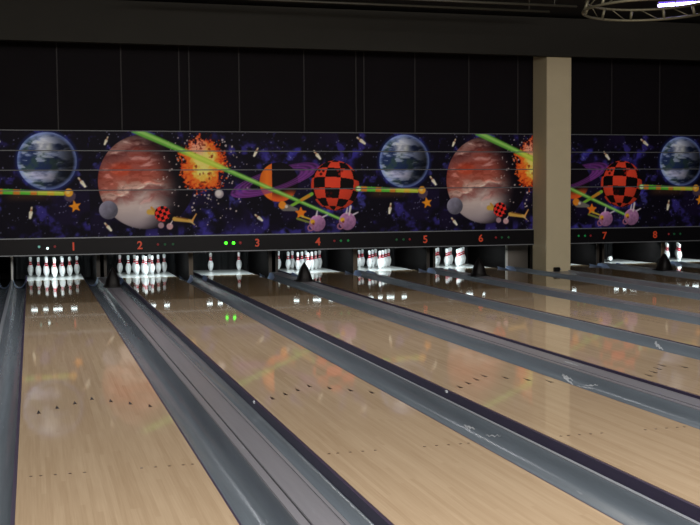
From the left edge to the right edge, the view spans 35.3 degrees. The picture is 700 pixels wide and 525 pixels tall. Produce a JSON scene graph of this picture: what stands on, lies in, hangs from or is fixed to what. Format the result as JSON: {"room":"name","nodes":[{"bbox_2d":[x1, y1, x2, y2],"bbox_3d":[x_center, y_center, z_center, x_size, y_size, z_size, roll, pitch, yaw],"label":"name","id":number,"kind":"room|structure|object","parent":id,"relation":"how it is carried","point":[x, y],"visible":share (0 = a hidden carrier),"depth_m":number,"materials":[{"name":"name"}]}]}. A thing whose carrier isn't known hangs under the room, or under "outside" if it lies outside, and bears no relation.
{"room":"sports facility","nodes":[
{"label":"sports facility","id":0,"kind":"room"},
{"bbox_2d":[0,239,9,256],"bbox_3d":[-7.663,-0.226,19.076,3.364,0.319,0.150,-1,4,-16],"label":"beam","id":1,"kind":"structure","parent":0,"point":[4,243],"depth_m":19.46,"materials":[{"name":"black"}]},
{"bbox_2d":[0,129,90,238],"bbox_3d":[-6.331,-1.378,19.388,3.374,1.930,0.038,-1,4,-16],"label":"mural panel","id":2,"kind":"object","parent":1,"relation":"on","point":[45,191],"visible":1,"depth_m":19.63,"materials":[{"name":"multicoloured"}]},
{"bbox_2d":[10,235,199,256],"bbox_3d":[-4.432,-0.311,20.007,3.364,0.319,0.153,-1,4,-16],"label":"beam","id":3,"kind":"structure","parent":2,"relation":"attached to","point":[180,243],"depth_m":19.93,"materials":[{"name":"black"}]},
{"bbox_2d":[88,130,272,236],"bbox_3d":[-3.095,-1.463,20.323,3.366,1.930,0.038,-1,4,-16],"label":"mural panel","id":4,"kind":"object","parent":3,"relation":"on","point":[142,183],"visible":1,"depth_m":20.30,"materials":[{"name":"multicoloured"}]},
{"bbox_2d":[199,232,371,251],"bbox_3d":[-1.200,-0.395,20.938,3.364,0.319,0.156,-1,4,-16],"label":"beam","id":5,"kind":"structure","parent":4,"relation":"attached to","point":[344,240],"depth_m":20.86,"materials":[{"name":"black"}]},
{"bbox_2d":[271,132,438,233],"bbox_3d":[0.142,-1.548,21.257,3.374,1.930,0.038,-1,4,-16],"label":"mural panel","id":6,"kind":"object","parent":5,"relation":"on","point":[323,182],"visible":1,"depth_m":21.22,"materials":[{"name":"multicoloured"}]},
{"bbox_2d":[0,275,186,322],"bbox_3d":[4.402,1.050,11.448,33.000,0.100,29.200,-1,4,-16],"label":"floor","id":7,"kind":"structure","parent":0,"point":[4,282],"depth_m":22.40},
{"bbox_2d":[0,282,9,321],"bbox_3d":[-4.046,0.901,12.220,0.226,0.147,17.400,-1,4,-16],"label":"gutter","id":8,"kind":"object","parent":7,"relation":"on","point":[3,290],"visible":0.98,"depth_m":18.27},
{"bbox_2d":[0,280,12,339],"bbox_3d":[-3.901,0.904,12.210,0.047,0.148,17.300,-1,4,-16],"label":"rail","id":9,"kind":"object","parent":7,"relation":"on","point":[11,281],"visible":0.65,"depth_m":15.18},
{"bbox_2d":[0,280,24,524],"bbox_3d":[-3.787,0.894,12.295,0.218,0.147,17.400,-1,4,-16],"label":"gutter","id":10,"kind":"object","parent":7,"relation":"on","point":[11,338],"visible":0.97,"depth_m":9.62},
{"bbox_2d":[11,256,14,280],"bbox_3d":[-6.657,-0.197,21.676,0.038,1.200,2.208,-1,4,-16],"label":"kickback","id":11,"kind":"object","parent":7,"relation":"on","point":[12,258],"visible":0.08,"depth_m":20.65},
{"bbox_2d":[15,255,90,278],"bbox_3d":[-6.162,-0.272,22.799,1.507,1.200,0.034,-1,4,-16],"label":"curtain","id":12,"kind":"object","parent":7,"relation":"on","point":[22,262],"visible":0.09,"depth_m":22.80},
{"bbox_2d":[91,255,99,281],"bbox_3d":[-5.138,-0.237,22.114,0.068,1.200,2.208,-1,4,-16],"label":"kickback","id":13,"kind":"object","parent":7,"relation":"on","point":[95,259],"visible":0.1,"depth_m":21.50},
{"bbox_2d":[100,254,106,277],"bbox_3d":[-5.010,-0.240,22.151,0.053,1.200,2.208,-1,4,-16],"label":"kickback","id":14,"kind":"object","parent":7,"relation":"on","point":[103,258],"visible":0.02,"depth_m":21.29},
{"bbox_2d":[10,274,241,524],"bbox_3d":[-3.409,0.859,13.351,1.091,0.116,19.220,-1,4,-16],"label":"lane","id":15,"kind":"object","parent":7,"relation":"on","point":[96,443],"visible":1,"depth_m":7.38,"materials":[{"name":"beige"}]},
{"bbox_2d":[28,257,33,275],"bbox_3d":[-6.482,0.072,22.290,0.121,0.381,0.121,1,4,21],"label":"pin","id":16,"kind":"object","parent":15,"relation":"on","point":[30,267],"visible":1,"depth_m":22.26,"materials":[{"name":"white"}]},
{"bbox_2d":[35,257,41,275],"bbox_3d":[-6.262,0.084,22.079,0.121,0.381,0.121,1,4,16],"label":"pin","id":17,"kind":"object","parent":15,"relation":"on","point":[38,269],"visible":1,"depth_m":22.05,"materials":[{"name":"white"}]},
{"bbox_2d":[43,258,49,276],"bbox_3d":[-6.042,0.095,21.868,0.121,0.381,0.121,-3,4,-31],"label":"pin","id":18,"kind":"object","parent":15,"relation":"on","point":[46,270],"visible":1,"depth_m":21.84,"materials":[{"name":"white"}]},
{"bbox_2d":[52,258,57,277],"bbox_3d":[-5.822,0.107,21.657,0.121,0.381,0.121,2,5,37],"label":"pin","id":19,"kind":"object","parent":15,"relation":"on","point":[54,269],"visible":1,"depth_m":21.63,"materials":[{"name":"white"}]},
{"bbox_2d":[59,257,64,275],"bbox_3d":[-5.750,0.088,21.952,0.121,0.381,0.121,1,4,16],"label":"pin","id":20,"kind":"object","parent":15,"relation":"on","point":[62,268],"visible":1,"depth_m":21.92,"materials":[{"name":"white"}]},
{"bbox_2d":[67,256,72,274],"bbox_3d":[-5.677,0.069,22.248,0.121,0.381,0.121,3,5,41],"label":"pin","id":21,"kind":"object","parent":15,"relation":"on","point":[69,267],"visible":1,"depth_m":22.21,"materials":[{"name":"white"}]},
{"bbox_2d":[74,256,79,273],"bbox_3d":[-5.604,0.049,22.543,0.121,0.381,0.121,-1,4,-14],"label":"pin","id":22,"kind":"object","parent":15,"relation":"on","point":[76,266],"visible":1,"depth_m":22.51,"materials":[{"name":"white"}]},
{"bbox_2d":[107,253,175,275],"bbox_3d":[-4.455,-0.317,23.292,1.507,1.200,0.034,-1,4,-16],"label":"curtain","id":23,"kind":"object","parent":7,"relation":"on","point":[112,259],"visible":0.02,"depth_m":23.30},
{"bbox_2d":[176,252,192,280],"bbox_3d":[-3.430,-0.282,22.607,0.083,1.200,2.208,-1,4,-16],"label":"kickback","id":24,"kind":"object","parent":7,"relation":"on","point":[184,261],"visible":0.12,"depth_m":22.19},
{"bbox_2d":[89,278,297,524],"bbox_3d":[-2.522,0.861,12.660,0.226,0.147,17.400,-1,4,-16],"label":"gutter","id":25,"kind":"object","parent":7,"relation":"on","point":[247,495],"visible":0.92,"depth_m":7.52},
{"bbox_2d":[193,251,248,271],"bbox_3d":[-2.931,-0.357,23.732,1.507,1.200,0.034,-1,4,-16],"label":"curtain","id":26,"kind":"object","parent":7,"relation":"on","point":[221,260],"visible":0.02,"depth_m":23.79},
{"bbox_2d":[98,277,350,524],"bbox_3d":[-2.299,0.857,12.725,0.239,0.151,17.400,-1,4,-16],"label":"divider","id":27,"kind":"object","parent":7,"relation":"on","point":[297,495],"visible":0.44,"depth_m":7.08,"materials":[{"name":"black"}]},
{"bbox_2d":[103,267,121,287],"bbox_3d":[-4.048,0.246,18.730,0.326,0.341,0.380,-1,4,-16],"label":"hood","id":28,"kind":"object","parent":27,"relation":"on","point":[112,280],"visible":1,"depth_m":18.62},
{"bbox_2d":[120,277,374,524],"bbox_3d":[-2.079,0.850,12.788,0.218,0.147,17.400,-1,4,-16],"label":"gutter","id":29,"kind":"object","parent":7,"relation":"on","point":[347,509],"visible":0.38,"depth_m":7.66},
{"bbox_2d":[249,251,271,277],"bbox_3d":[-1.906,-0.322,23.047,0.068,1.200,2.208,-1,4,-16],"label":"kickback","id":30,"kind":"object","parent":7,"relation":"on","point":[260,262],"visible":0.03,"depth_m":22.78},
{"bbox_2d":[272,251,277,271],"bbox_3d":[-1.779,-0.325,23.084,0.053,1.200,2.208,-1,4,-16],"label":"kickback","id":31,"kind":"object","parent":7,"relation":"on","point":[274,253],"visible":0.02,"depth_m":22.09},
{"bbox_2d":[279,249,327,268],"bbox_3d":[-1.224,-0.401,24.225,1.507,1.200,0.034,-1,4,-16],"label":"curtain","id":32,"kind":"object","parent":7,"relation":"on","point":[283,253],"visible":0.02,"depth_m":24.29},
{"bbox_2d":[328,249,356,273],"bbox_3d":[-0.199,-0.366,23.540,0.083,1.200,2.208,-1,4,-16],"label":"kickback","id":33,"kind":"object","parent":7,"relation":"on","point":[341,260],"visible":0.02,"depth_m":23.26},
{"bbox_2d":[116,271,624,524],"bbox_3d":[-1.707,0.815,13.843,1.101,0.116,19.220,-1,4,-16],"label":"lane","id":34,"kind":"object","parent":7,"relation":"on","point":[396,463],"visible":0.99,"depth_m":7.33,"materials":[{"name":"brown"}]},
{"bbox_2d":[117,255,122,272],"bbox_3d":[-4.774,0.028,22.782,0.121,0.381,0.121,-3,5,-37],"label":"pin","id":35,"kind":"object","parent":34,"relation":"on","point":[119,265],"visible":1,"depth_m":22.75,"materials":[{"name":"white"}]},
{"bbox_2d":[125,255,130,273],"bbox_3d":[-4.555,0.039,22.572,0.121,0.381,0.121,1,4,27],"label":"pin","id":36,"kind":"object","parent":34,"relation":"on","point":[128,265],"visible":1,"depth_m":22.54,"materials":[{"name":"white"}]},
{"bbox_2d":[134,256,139,273],"bbox_3d":[-4.335,0.051,22.361,0.121,0.381,0.121,-2,4,-20],"label":"pin","id":37,"kind":"object","parent":34,"relation":"on","point":[136,267],"visible":1,"depth_m":22.33,"materials":[{"name":"white"}]},
{"bbox_2d":[143,256,148,274],"bbox_3d":[-4.115,0.062,22.150,0.121,0.381,0.121,3,5,43],"label":"pin","id":38,"kind":"object","parent":34,"relation":"on","point":[145,267],"visible":1,"depth_m":22.12,"materials":[{"name":"white"}]},
{"bbox_2d":[149,255,154,273],"bbox_3d":[-4.042,0.043,22.445,0.121,0.381,0.121,2,4,29],"label":"pin","id":39,"kind":"object","parent":34,"relation":"on","point":[152,266],"visible":1,"depth_m":22.41,"materials":[{"name":"white"}]},
{"bbox_2d":[155,254,160,272],"bbox_3d":[-3.969,0.024,22.741,0.121,0.381,0.121,2,4,36],"label":"pin","id":40,"kind":"object","parent":34,"relation":"on","point":[158,265],"visible":1,"depth_m":22.71,"materials":[{"name":"white"}]},
{"bbox_2d":[161,254,166,271],"bbox_3d":[-3.896,0.005,23.036,0.121,0.381,0.121,1,4,18],"label":"pin","id":41,"kind":"object","parent":34,"relation":"on","point":[164,264],"visible":1,"depth_m":23.00,"materials":[{"name":"white"}]},
{"bbox_2d":[357,248,394,265],"bbox_3d":[0.300,-0.441,24.665,1.507,1.200,0.034,-1,4,-16],"label":"curtain","id":42,"kind":"object","parent":7,"relation":"on","point":[392,250],"visible":0.02,"depth_m":24.78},
{"bbox_2d":[395,247,429,270],"bbox_3d":[1.325,-0.406,23.980,0.068,1.200,2.208,-1,4,-16],"label":"kickback","id":43,"kind":"object","parent":7,"relation":"on","point":[414,258],"visible":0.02,"depth_m":23.73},
{"bbox_2d":[430,247,434,267],"bbox_3d":[1.452,-0.410,24.017,0.053,1.200,2.208,-1,4,-16],"label":"kickback","id":44,"kind":"object","parent":7,"relation":"on","point":[432,249],"visible":0.02,"depth_m":23.01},
{"bbox_2d":[179,275,693,524],"bbox_3d":[-0.815,0.816,13.153,0.226,0.147,17.400,-1,4,-16],"label":"gutter","id":45,"kind":"object","parent":7,"relation":"on","point":[619,504],"visible":0.75,"depth_m":7.42,"materials":[{"name":"plastic"}]},
{"bbox_2d":[192,275,699,524],"bbox_3d":[-0.669,0.819,13.143,0.047,0.148,17.300,-1,4,-16],"label":"rail","id":46,"kind":"object","parent":7,"relation":"on","point":[615,483],"visible":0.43,"depth_m":7.10,"materials":[{"name":"plastic"}]},
{"bbox_2d":[193,269,699,521],"bbox_3d":[-0.183,0.775,14.283,1.101,0.116,19.220,-1,4,-16],"label":"lane","id":47,"kind":"object","parent":7,"relation":"on","point":[656,456],"visible":0.97,"depth_m":8.61,"materials":[{"name":"brown"}]},
{"bbox_2d":[208,253,212,270],"bbox_3d":[-2.958,-0.020,23.307,0.121,0.381,0.121,-4,5,-43],"label":"pin","id":48,"kind":"object","parent":47,"relation":"on","point":[210,263],"visible":1,"depth_m":23.27,"materials":[{"name":"white"}]},
{"bbox_2d":[236,252,241,269],"bbox_3d":[-2.373,-0.035,23.476,0.121,0.381,0.121,-3,4,-34],"label":"pin","id":49,"kind":"object","parent":47,"relation":"on","point":[238,263],"visible":1,"depth_m":23.44,"materials":[{"name":"white"}]},
{"bbox_2d":[194,275,699,522],"bbox_3d":[-0.556,0.810,13.228,0.218,0.147,17.400,-1,4,-16],"label":"gutter","id":50,"kind":"object","parent":7,"relation":"on","point":[204,278],"visible":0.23,"depth_m":7.84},
{"bbox_2d":[435,246,467,263],"bbox_3d":[2.008,-0.486,25.158,1.507,1.200,0.034,-1,4,-16],"label":"curtain","id":51,"kind":"object","parent":7,"relation":"on","point":[441,249],"visible":0.02,"depth_m":25.28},
{"bbox_2d":[259,273,699,428],"bbox_3d":[0.709,0.776,13.593,0.226,0.147,17.400,-1,4,-16],"label":"gutter","id":52,"kind":"object","parent":7,"relation":"on","point":[662,407],"visible":0.59,"depth_m":10.39,"materials":[{"name":"plastic"}]},
{"bbox_2d":[270,272,699,410],"bbox_3d":[0.932,0.772,13.657,0.239,0.153,17.400,-1,4,-16],"label":"divider","id":53,"kind":"object","parent":7,"relation":"on","point":[675,397],"visible":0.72,"depth_m":10.59,"materials":[{"name":"black"}]},
{"bbox_2d":[294,262,314,281],"bbox_3d":[-0.817,0.162,19.663,0.326,0.341,0.380,-1,4,-16],"label":"hood","id":54,"kind":"object","parent":53,"relation":"on","point":[304,275],"visible":1,"depth_m":19.55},
{"bbox_2d":[468,245,507,267],"bbox_3d":[3.034,-0.451,24.473,0.048,1.200,2.208,-1,4,-16],"label":"kickback","id":55,"kind":"object","parent":7,"relation":"on","point":[490,256],"visible":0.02,"depth_m":24.22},
{"bbox_2d":[278,267,699,398],"bbox_3d":[1.529,0.730,14.777,1.091,0.116,19.220,-1,4,-16],"label":"lane","id":56,"kind":"object","parent":7,"relation":"on","point":[680,374],"visible":0.82,"depth_m":12.34,"materials":[{"name":"brown"}]},
{"bbox_2d":[285,252,290,268],"bbox_3d":[-1.323,-0.045,23.504,0.121,0.381,0.121,2,5,39],"label":"pin","id":57,"kind":"object","parent":56,"relation":"on","point":[288,262],"visible":1,"depth_m":23.47,"materials":[{"name":"white"}]},
{"bbox_2d":[295,252,300,269],"bbox_3d":[-1.104,-0.034,23.293,0.121,0.381,0.121,1,4,22],"label":"pin","id":58,"kind":"object","parent":56,"relation":"on","point":[297,263],"visible":1,"depth_m":23.26,"materials":[{"name":"white"}]},
{"bbox_2d":[310,252,314,269],"bbox_3d":[-0.811,-0.042,23.378,0.121,0.381,0.121,2,5,39],"label":"pin","id":59,"kind":"object","parent":56,"relation":"on","point":[312,262],"visible":0.92,"depth_m":23.34,"materials":[{"name":"white"}]},
{"bbox_2d":[318,250,321,267],"bbox_3d":[-0.665,-0.080,23.969,0.121,0.381,0.121,3,5,44],"label":"pin","id":60,"kind":"object","parent":56,"relation":"on","point":[319,251],"visible":0.94,"depth_m":23.94,"materials":[{"name":"white"}]},
{"bbox_2d":[508,245,527,267],"bbox_3d":[3.585,-0.322,23.555,0.490,1.050,0.030,-1,4,-16],"label":"filler panel","id":61,"kind":"object","parent":7,"relation":"on","point":[517,254],"visible":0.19,"depth_m":23.56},
{"bbox_2d":[345,270,699,359],"bbox_3d":[2.416,0.732,14.086,0.226,0.147,17.400,-1,4,-16],"label":"gutter","id":62,"kind":"object","parent":7,"relation":"on","point":[686,351],"visible":0.47,"depth_m":13.83,"materials":[{"name":"plastic"}]},
{"bbox_2d":[357,265,699,347],"bbox_3d":[3.053,0.690,15.217,1.091,0.116,19.220,-1,4,-16],"label":"lane","id":63,"kind":"object","parent":7,"relation":"on","point":[680,332],"visible":0.66,"depth_m":15.32,"materials":[{"name":"brown"}]},
{"bbox_2d":[357,250,361,266],"bbox_3d":[0.200,-0.085,23.944,0.121,0.381,0.121,0,4,2],"label":"pin","id":64,"kind":"object","parent":63,"relation":"on","point":[359,260],"visible":0.98,"depth_m":23.91,"materials":[{"name":"white"}]},
{"bbox_2d":[367,250,371,267],"bbox_3d":[0.420,-0.074,23.733,0.121,0.381,0.121,2,4,32],"label":"pin","id":65,"kind":"object","parent":63,"relation":"on","point":[369,260],"visible":1,"depth_m":23.70,"materials":[{"name":"white"}]},
{"bbox_2d":[377,251,382,268],"bbox_3d":[0.640,-0.062,23.522,0.121,0.381,0.121,2,5,39],"label":"pin","id":66,"kind":"object","parent":63,"relation":"on","point":[379,261],"visible":1,"depth_m":23.49,"materials":[{"name":"white"}]},
{"bbox_2d":[358,270,699,348],"bbox_3d":[2.562,0.735,14.076,0.047,0.148,17.300,-1,4,-16],"label":"rail","id":67,"kind":"object","parent":7,"relation":"on","point":[358,270],"visible":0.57,"depth_m":13.90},
{"bbox_2d":[528,245,532,268],"bbox_3d":[3.587,-0.465,24.633,0.068,1.200,2.208,-1,4,-16],"label":"kickback","id":68,"kind":"object","parent":7,"relation":"on","point":[530,247],"visible":0.02,"depth_m":23.60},
{"bbox_2d":[533,56,570,271],"bbox_3d":[4.044,-2.189,22.026,0.532,5.040,0.620,-1,4,-16],"label":"column","id":69,"kind":"structure","parent":7,"relation":"on","point":[551,75],"depth_m":21.79,"materials":[{"name":"paint"}]},
{"bbox_2d":[372,229,533,247],"bbox_3d":[2.065,-0.481,21.882,3.437,0.319,0.153,-1,4,-16],"label":"beam","id":70,"kind":"structure","parent":69,"relation":"attached to","point":[453,238],"depth_m":21.81,"materials":[{"name":"black"}]},
{"bbox_2d":[439,133,532,230],"bbox_3d":[2.732,-1.615,22.005,2.020,1.930,0.038,-1,4,-16],"label":"mural panel","id":71,"kind":"object","parent":70,"relation":"on","point":[486,179],"visible":1,"depth_m":21.98,"materials":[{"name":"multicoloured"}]},
{"bbox_2d":[570,226,699,243],"bbox_3d":[5.841,-0.580,22.972,3.316,0.319,0.153,-1,4,-16],"label":"beam","id":72,"kind":"structure","parent":69,"relation":"attached to","point":[672,233],"depth_m":22.93,"materials":[{"name":"black"}]},
{"bbox_2d":[570,134,699,227],"bbox_3d":[6.072,-1.703,22.969,3.374,1.930,0.038,-1,4,-16],"label":"mural panel","id":73,"kind":"object","parent":72,"relation":"on","point":[618,180],"visible":0.98,"depth_m":22.92,"materials":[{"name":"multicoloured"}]},
{"bbox_2d":[419,268,699,324],"bbox_3d":[3.940,0.692,14.525,0.226,0.147,17.400,-1,4,-16],"label":"gutter","id":74,"kind":"object","parent":7,"relation":"on","point":[631,308],"visible":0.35,"depth_m":16.53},
{"bbox_2d":[432,268,699,317],"bbox_3d":[4.163,0.688,14.590,0.239,0.151,17.400,-1,4,-16],"label":"divider","id":75,"kind":"object","parent":7,"relation":"on","point":[441,269],"visible":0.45,"depth_m":16.51,"materials":[{"name":"black"}]},
{"bbox_2d":[468,258,489,276],"bbox_3d":[2.414,0.077,20.595,0.326,0.341,0.380,-1,4,-16],"label":"hood","id":76,"kind":"object","parent":75,"relation":"on","point":[478,269],"visible":1,"depth_m":20.49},
{"bbox_2d":[435,263,699,313],"bbox_3d":[4.760,0.645,15.710,1.091,0.116,19.220,-1,4,-16],"label":"lane","id":77,"kind":"object","parent":7,"relation":"on","point":[661,300],"visible":0.53,"depth_m":18.12,"materials":[{"name":"brown"}]},
{"bbox_2d":[444,249,448,265],"bbox_3d":[2.127,-0.118,24.226,0.121,0.381,0.121,1,4,18],"label":"pin","id":78,"kind":"object","parent":77,"relation":"on","point":[446,258],"visible":1,"depth_m":24.19,"materials":[{"name":"white"}]},
{"bbox_2d":[455,249,459,265],"bbox_3d":[2.347,-0.107,24.015,0.121,0.381,0.121,-3,4,-31],"label":"pin","id":79,"kind":"object","parent":77,"relation":"on","point":[457,259],"visible":1,"depth_m":23.98,"materials":[{"name":"white"}]},
{"bbox_2d":[570,243,598,265],"bbox_3d":[5.113,-0.505,25.073,0.068,1.200,2.208,-1,4,-16],"label":"kickback","id":80,"kind":"object","parent":7,"relation":"on","point":[581,254],"visible":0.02,"depth_m":24.54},
{"bbox_2d":[497,266,699,299],"bbox_3d":[5.648,0.647,15.018,0.226,0.147,17.400,-1,4,-16],"label":"gutter","id":81,"kind":"object","parent":7,"relation":"on","point":[550,274],"visible":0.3,"depth_m":19.20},
{"bbox_2d":[599,243,603,262],"bbox_3d":[5.241,-0.509,25.110,0.053,1.200,2.208,-1,4,-16],"label":"kickback","id":82,"kind":"object","parent":7,"relation":"on","point":[601,245],"visible":0.02,"depth_m":24.10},
{"bbox_2d":[512,266,698,293],"bbox_3d":[5.799,0.650,15.010,0.060,0.148,17.300,-1,4,-16],"label":"rail","id":83,"kind":"object","parent":7,"relation":"on","point":[512,266],"visible":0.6,"depth_m":19.08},
{"bbox_2d":[604,243,612,258],"bbox_3d":[5.694,-0.582,26.222,1.296,1.200,0.034,-1,4,-16],"label":"curtain","id":84,"kind":"object","parent":7,"relation":"on","point":[608,247],"visible":0.02,"depth_m":26.39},
{"bbox_2d":[551,271,699,293],"bbox_3d":[6.288,0.697,14.342,0.503,0.130,15.740,-1,4,-16],"label":"gutter","id":85,"kind":"object","parent":7,"relation":"on","point":[563,272],"visible":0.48,"depth_m":19.06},
{"bbox_2d":[568,270,699,288],"bbox_3d":[6.344,0.636,15.168,0.060,0.148,17.300,-1,4,-16],"label":"rail","id":86,"kind":"object","parent":7,"relation":"on","point":[568,270],"visible":0.02,"depth_m":19.46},
{"bbox_2d":[570,263,699,287],"bbox_3d":[6.841,0.591,16.310,1.091,0.116,19.220,-1,4,-16],"label":"lane","id":87,"kind":"object","parent":7,"relation":"on","point":[682,281],"visible":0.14,"depth_m":20.99,"materials":[{"name":"brown"}]},
{"bbox_2d":[613,242,664,262],"bbox_3d":[6.666,-0.546,25.522,0.083,1.200,2.208,-1,4,-16],"label":"kickback","id":88,"kind":"object","parent":7,"relation":"on","point":[651,252],"visible":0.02,"depth_m":25.33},
{"bbox_2d":[589,263,699,279],"bbox_3d":[7.728,0.593,15.619,0.226,0.147,17.400,-1,4,-16],"label":"gutter","id":89,"kind":"object","parent":7,"relation":"on","point":[683,275],"visible":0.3,"depth_m":21.99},
{"bbox_2d":[602,263,699,274],"bbox_3d":[7.952,0.589,15.683,0.239,0.151,17.400,-1,4,-16],"label":"divider","id":90,"kind":"object","parent":7,"relation":"on","point":[602,263],"visible":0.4,"depth_m":22.21,"materials":[{"name":"black"}]},
{"bbox_2d":[652,253,673,270],"bbox_3d":[6.202,-0.022,21.689,0.326,0.341,0.380,-1,4,-16],"label":"hood","id":91,"kind":"object","parent":90,"relation":"on","point":[664,264],"visible":1,"depth_m":21.59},
{"bbox_2d":[604,259,699,273],"bbox_3d":[8.549,0.546,16.803,1.091,0.116,19.220,-1,4,-16],"label":"lane","id":92,"kind":"object","parent":7,"relation":"on","point":[621,261],"visible":0.45,"depth_m":23.83,"materials":[{"name":"brown"}]},
{"bbox_2d":[667,241,677,257],"bbox_3d":[7.319,-0.625,26.691,1.507,1.200,0.034,-1,4,-16],"label":"curtain","id":93,"kind":"object","parent":7,"relation":"on","point":[672,245],"visible":0.02,"depth_m":26.86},
{"bbox_2d":[669,257,699,263],"bbox_3d":[10.072,0.506,17.243,1.091,0.116,19.220,-1,4,-16],"label":"lane","id":94,"kind":"object","parent":7,"relation":"on","point":[696,261],"visible":0.24,"depth_m":25.41,"materials":[{"name":"brown"}]},
{"bbox_2d":[677,244,681,259],"bbox_3d":[7.659,-0.246,25.549,0.121,0.381,0.121,-4,5,-43],"label":"pin","id":95,"kind":"object","parent":94,"relation":"on","point":[679,253],"visible":1,"depth_m":25.51,"materials":[{"name":"white"}]},
{"bbox_2d":[670,261,699,267],"bbox_3d":[9.436,0.548,16.112,0.226,0.147,17.400,-1,4,-16],"label":"gutter","id":96,"kind":"object","parent":7,"relation":"on","point":[671,262],"visible":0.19,"depth_m":23.89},
{"bbox_2d":[0,41,699,134],"bbox_3d":[1.353,-3.682,21.582,33.000,2.260,0.080,-1,4,-16],"label":"wall","id":97,"kind":"structure","parent":0,"point":[271,80],"depth_m":20.97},
{"bbox_2d":[56,42,58,129],"bbox_3d":[-5.238,-3.432,19.637,0.022,2.110,0.020,-1,4,-16],"label":"trim","id":98,"kind":"structure","parent":97,"relation":"attached to","point":[56,42],"depth_m":19.65,"materials":[{"name":"grey"}]},
{"bbox_2d":[120,44,122,129],"bbox_3d":[-4.159,-3.460,19.949,0.022,2.110,0.020,-1,4,-16],"label":"trim","id":99,"kind":"structure","parent":97,"relation":"attached to","point":[120,44],"depth_m":19.96,"materials":[{"name":"grey"}]},
{"bbox_2d":[178,46,180,130],"bbox_3d":[-3.152,-3.487,20.240,0.022,2.110,0.020,-1,4,-16],"label":"trim","id":100,"kind":"structure","parent":97,"relation":"attached to","point":[178,46],"depth_m":20.25,"materials":[{"name":"grey"}]},
{"bbox_2d":[188,46,190,130],"bbox_3d":[-2.975,-3.491,20.291,0.022,2.110,0.020,-1,4,-16],"label":"trim","id":101,"kind":"structure","parent":97,"relation":"attached to","point":[188,46],"depth_m":20.30,"materials":[{"name":"grey"}]},
{"bbox_2d":[238,48,239,130],"bbox_3d":[-2.079,-3.515,20.549,0.022,2.110,0.020,-1,4,-16],"label":"trim","id":102,"kind":"structure","parent":97,"relation":"attached to","point":[238,48],"depth_m":20.56,"materials":[{"name":"grey"}]},
{"bbox_2d":[303,50,304,131],"bbox_3d":[-0.878,-3.546,20.896,0.022,2.110,0.020,-1,4,-16],"label":"trim","id":103,"kind":"structure","parent":97,"relation":"attached to","point":[303,50],"depth_m":20.91,"materials":[{"name":"grey"}]},
{"bbox_2d":[355,51,356,131],"bbox_3d":[0.112,-3.572,21.182,0.022,2.110,0.020,-1,4,-16],"label":"trim","id":104,"kind":"structure","parent":97,"relation":"attached to","point":[355,51],"depth_m":21.19,"materials":[{"name":"grey"}]},
{"bbox_2d":[363,51,364,131],"bbox_3d":[0.267,-3.576,21.226,0.022,2.110,0.020,-1,4,-16],"label":"trim","id":105,"kind":"structure","parent":97,"relation":"attached to","point":[363,51],"depth_m":21.24,"materials":[{"name":"grey"}]},
{"bbox_2d":[414,53,415,132],"bbox_3d":[1.268,-3.602,21.516,0.022,2.110,0.020,-1,4,-16],"label":"trim","id":106,"kind":"structure","parent":97,"relation":"attached to","point":[414,53],"depth_m":21.53,"materials":[{"name":"grey"}]},
{"bbox_2d":[468,55,469,132],"bbox_3d":[2.359,-3.631,21.831,0.022,2.110,0.020,-1,4,-16],"label":"trim","id":107,"kind":"structure","parent":97,"relation":"attached to","point":[468,55],"depth_m":21.84,"materials":[{"name":"grey"}]},
{"bbox_2d":[517,56,517,133],"bbox_3d":[3.377,-3.658,22.124,0.022,2.110,0.020,-1,4,-16],"label":"trim","id":108,"kind":"structure","parent":97,"relation":"attached to","point":[517,56],"depth_m":22.13,"materials":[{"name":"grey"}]},
{"bbox_2d":[611,59,611,133],"bbox_3d":[5.408,-3.711,22.710,0.022,2.110,0.020,-1,4,-16],"label":"trim","id":109,"kind":"structure","parent":97,"relation":"attached to","point":[611,59],"depth_m":22.71,"materials":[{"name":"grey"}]},
{"bbox_2d":[658,60,659,134],"bbox_3d":[6.487,-3.739,23.022,0.022,2.110,0.020,-1,4,-16],"label":"trim","id":110,"kind":"structure","parent":97,"relation":"attached to","point":[659,60],"depth_m":23.03,"materials":[{"name":"grey"}]},
{"bbox_2d":[0,241,699,278],"bbox_3d":[0.305,-2.392,25.330,33.000,5.290,0.100,-1,4,-16],"label":"wall","id":111,"kind":"structure","parent":0,"point":[689,249],"depth_m":27.76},
{"bbox_2d":[0,0,699,60],"bbox_3d":[1.573,-4.331,20.762,33.000,0.735,0.160,-1,4,-16],"label":"bulkhead","id":112,"kind":"object","parent":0,"point":[60,21],"visible":1,"depth_m":20.14,"materials":[{"name":"paint"}]},
{"bbox_2d":[126,0,699,23],"bbox_3d":[4.360,-4.229,11.115,33.000,0.100,29.200,-1,4,-16],"label":"ceiling","id":113,"kind":"structure","parent":0,"point":[555,12],"depth_m":20.46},
{"bbox_2d":[253,0,549,12],"bbox_3d":[0.143,-4.526,18.843,7.200,0.212,0.044,-1,4,-16],"label":"ceiling pipe","id":114,"kind":"object","parent":113,"relation":"hanging from","point":[301,1],"visible":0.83,"depth_m":19.09,"materials":[{"name":"grey"}]},
{"bbox_2d":[410,0,576,7],"bbox_3d":[1.838,-4.376,17.676,4.000,0.392,0.044,-1,4,-16],"label":"ceiling pipe","id":115,"kind":"object","parent":113,"relation":"hanging from","point":[456,1],"visible":1,"depth_m":17.87,"materials":[{"name":"grey"}]},
{"bbox_2d":[581,0,699,21],"bbox_3d":[4.330,-4.052,15.853,1.940,0.850,1.940,-1,4,-16],"label":"truss","id":116,"kind":"object","parent":113,"relation":"hanging from","point":[587,6],"visible":1,"depth_m":16.58,"materials":[{"name":"metal"}]},
{"bbox_2d":[657,0,699,6],"bbox_3d":[5.394,-4.266,16.910,1.292,0.573,0.049,1,4,21],"label":"tube light","id":117,"kind":"object","parent":113,"relation":"hanging from","point":[682,2],"visible":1,"depth_m":17.05,"materials":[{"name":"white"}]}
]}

